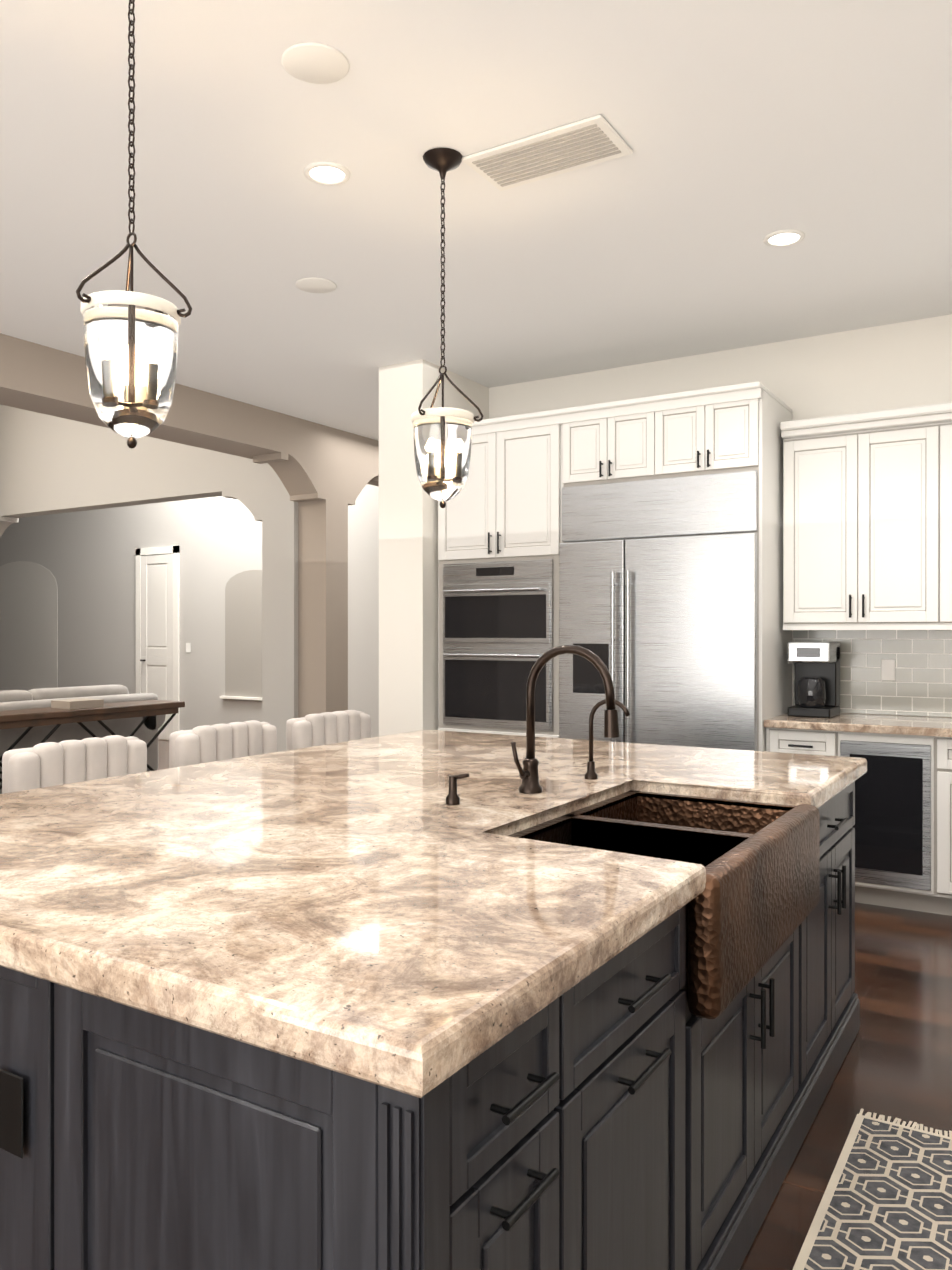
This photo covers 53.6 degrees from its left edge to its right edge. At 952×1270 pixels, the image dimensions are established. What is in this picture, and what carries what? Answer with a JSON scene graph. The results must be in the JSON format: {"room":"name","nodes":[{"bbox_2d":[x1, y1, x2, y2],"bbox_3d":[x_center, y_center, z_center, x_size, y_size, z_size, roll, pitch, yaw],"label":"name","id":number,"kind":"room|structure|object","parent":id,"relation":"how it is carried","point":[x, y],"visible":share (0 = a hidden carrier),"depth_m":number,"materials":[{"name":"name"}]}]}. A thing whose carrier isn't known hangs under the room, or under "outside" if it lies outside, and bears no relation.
{"room":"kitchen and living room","nodes":[
{"label":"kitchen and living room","id":0,"kind":"room"},
{"bbox_2d":[0,333,378,717],"bbox_3d":[-2.259,-0.803,6.389,0.400,4.300,15.200,0,0,32],"label":"archway","id":1,"kind":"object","parent":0,"point":[326,474],"depth_m":7.60,"materials":[{"name":"beige paint"}]},
{"bbox_2d":[0,405,378,751],"bbox_3d":[-6.564,-0.808,9.040,13.710,4.300,15.200,0,0,32],"label":"wall","id":2,"kind":"structure","parent":0,"point":[87,510],"depth_m":10.39,"materials":[{"name":"grey paint"}]},
{"bbox_2d":[0,561,261,699],"bbox_3d":[-4.796,0.134,12.502,6.090,2.405,0.047,0,0,32],"label":"niche","id":3,"kind":"object","parent":2,"relation":"attached to","point":[28,626],"visible":0.67,"depth_m":13.30,"materials":[{"name":"grey paint"}]},
{"bbox_2d":[136,546,190,739],"bbox_3d":[-4.012,0.107,11.993,1.000,2.460,0.092,0,0,32],"label":"door","id":4,"kind":"structure","parent":2,"relation":"attached to","point":[158,625],"depth_m":12.04,"materials":[{"name":"white wood"}]},
{"bbox_2d":[379,359,490,735],"bbox_3d":[-0.270,-0.178,6.245,0.340,3.050,0.780,0,0,32],"label":"wall","id":5,"kind":"structure","parent":0,"point":[408,516],"depth_m":5.92,"materials":[{"name":"white paint"}]},
{"bbox_2d":[0,0,951,440],"bbox_3d":[0.717,-1.761,4.555,7.390,0.120,15.200,0,0,32],"label":"ceiling","id":6,"kind":"structure","parent":0,"point":[742,128],"depth_m":3.56,"materials":[{"name":"white paint"}]},
{"bbox_2d":[76,0,191,448],"bbox_3d":[-0.818,-1.067,2.204,0.253,1.256,0.256,0,0,32],"label":"pendant lantern","id":7,"kind":"object","parent":6,"relation":"hanging from","point":[131,343],"visible":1,"depth_m":2.15,"materials":[{"name":"clear glass"}]},
{"bbox_2d":[281,42,349,83],"bbox_3d":[-0.476,-1.694,2.799,0.198,0.006,0.198,0,0,23],"label":"ceiling speaker","id":8,"kind":"object","parent":6,"relation":"in","point":[315,63],"depth_m":2.79,"materials":[{"name":"white plastic"}]},
{"bbox_2d":[295,277,336,292],"bbox_3d":[-0.776,-1.697,4.581,0.198,0.006,0.198,0,0,5],"label":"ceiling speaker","id":9,"kind":"object","parent":6,"relation":"in","point":[312,284],"depth_m":4.57,"materials":[{"name":"white plastic"}]},
{"bbox_2d":[304,161,349,185],"bbox_3d":[-0.548,-1.693,3.466,0.168,0.009,0.168,0,0,5],"label":"recessed light","id":10,"kind":"object","parent":6,"relation":"in","point":[329,173],"depth_m":3.46,"materials":[{"name":"white"}]},
{"bbox_2d":[412,148,482,507],"bbox_3d":[-0.126,-1.074,3.340,0.253,1.246,0.256,0,0,32],"label":"pendant lantern","id":11,"kind":"object","parent":6,"relation":"hanging from","point":[442,443],"visible":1,"depth_m":3.29,"materials":[{"name":"clear glass"}]},
{"bbox_2d":[462,114,632,190],"bbox_3d":[0.249,-1.690,3.328,0.540,0.016,0.280,0,0,32],"label":"ceiling vent","id":12,"kind":"object","parent":6,"relation":"in","point":[587,142],"visible":1,"depth_m":3.30,"materials":[{"name":"white metal"}]},
{"bbox_2d":[763,229,804,246],"bbox_3d":[1.316,-1.694,4.033,0.168,0.009,0.168,0,0,23],"label":"recessed light","id":13,"kind":"object","parent":6,"relation":"in","point":[786,236],"depth_m":4.02,"materials":[{"name":"white"}]},
{"bbox_2d":[158,740,951,1269],"bbox_3d":[-4.184,1.395,7.578,18.900,0.100,15.200,0,0,32],"label":"floor","id":14,"kind":"structure","parent":0,"point":[896,1062],"depth_m":3.01,"materials":[{"name":"brown wood"}]},
{"bbox_2d":[2,735,146,793],"bbox_3d":[-1.239,0.862,3.262,0.520,0.981,0.540,0,0,32],"label":"stool","id":15,"kind":"object","parent":14,"relation":"on","point":[47,764],"visible":0.27,"depth_m":3.29,"materials":[{"name":"fabric"}]},
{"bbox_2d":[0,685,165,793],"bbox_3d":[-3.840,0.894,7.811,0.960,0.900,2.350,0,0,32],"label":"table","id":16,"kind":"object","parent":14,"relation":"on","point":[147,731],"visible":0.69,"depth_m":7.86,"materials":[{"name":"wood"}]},
{"bbox_2d":[0,698,184,789],"bbox_3d":[-3.203,0.926,7.396,0.400,0.853,2.000,0,0,32],"label":"console table","id":17,"kind":"object","parent":14,"relation":"on","point":[60,712],"visible":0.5,"depth_m":7.38,"materials":[{"name":"brown wood"}]},
{"bbox_2d":[169,720,276,767],"bbox_3d":[-0.872,0.861,3.858,0.520,0.981,0.540,0,0,32],"label":"stool","id":18,"kind":"object","parent":14,"relation":"on","point":[207,743],"visible":0.31,"depth_m":3.88,"materials":[{"name":"fabric"}]},
{"bbox_2d":[286,710,370,750],"bbox_3d":[-0.521,0.860,4.428,0.520,0.981,0.540,0,0,32],"label":"stool","id":19,"kind":"object","parent":14,"relation":"on","point":[312,730],"visible":0.29,"depth_m":4.45,"materials":[{"name":"fabric"}]},
{"bbox_2d":[0,773,864,1269],"bbox_3d":[-0.098,0.917,2.559,1.750,0.871,2.651,0,0,32],"label":"kitchen island","id":20,"kind":"object","parent":14,"relation":"on","point":[653,1114],"depth_m":1.34,"materials":[{"name":"wood"}]},
{"bbox_2d":[0,729,866,1092],"bbox_3d":[-0.143,0.452,2.592,1.850,0.058,2.670,0,0,32],"label":"island countertop","id":21,"kind":"structure","parent":20,"relation":"on","point":[330,903],"depth_m":1.67,"materials":[{"name":"beige stone"}]},
{"bbox_2d":[446,645,629,804],"bbox_3d":[0.225,0.224,2.513,0.354,0.396,0.598,0,0,32],"label":"faucet","id":22,"kind":"object","parent":21,"relation":"on","point":[529,775],"visible":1,"depth_m":2.51,"materials":[{"name":"brown metal"}]},
{"bbox_2d":[438,381,791,750],"bbox_3d":[0.760,0.023,5.629,2.014,2.650,0.784,0,0,32],"label":"cabinet","id":23,"kind":"object","parent":14,"relation":"on","point":[635,546],"visible":0.69,"depth_m":5.22,"materials":[{"name":"white metal"}]},
{"bbox_2d":[764,713,951,915],"bbox_3d":[1.555,0.893,2.403,2.714,0.920,5.447,0,0,32],"label":"base cabinet","id":24,"kind":"object","parent":14,"relation":"on","point":[902,826],"visible":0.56,"depth_m":4.58,"materials":[{"name":"white wood"}]},
{"bbox_2d":[788,642,839,717],"bbox_3d":[1.839,0.237,5.132,0.220,0.400,0.285,0,0,32],"label":"coffee maker","id":25,"kind":"object","parent":24,"relation":"on","point":[816,679],"visible":1,"depth_m":5.05,"materials":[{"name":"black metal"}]},
{"bbox_2d":[793,1109,951,1269],"bbox_3d":[0.934,1.347,1.872,0.580,0.011,1.570,0,0,32],"label":"area rug","id":26,"kind":"object","parent":14,"relation":"on","point":[886,1202],"visible":1,"depth_m":2.22,"materials":[{"name":"grey fabric"}]},
{"bbox_2d":[491,314,951,717],"bbox_3d":[2.011,-0.177,5.439,5.070,3.050,0.200,0,0,32],"label":"wall","id":27,"kind":"structure","parent":0,"point":[894,366],"depth_m":5.39,"materials":[{"name":"white paint"}]},
{"bbox_2d":[780,402,951,716],"bbox_3d":[1.560,-0.444,2.409,2.714,1.767,5.427,0,0,32],"label":"upper cabinet","id":28,"kind":"object","parent":27,"relation":"attached to","point":[867,540],"depth_m":4.97,"materials":[{"name":"white wood"}]}
]}

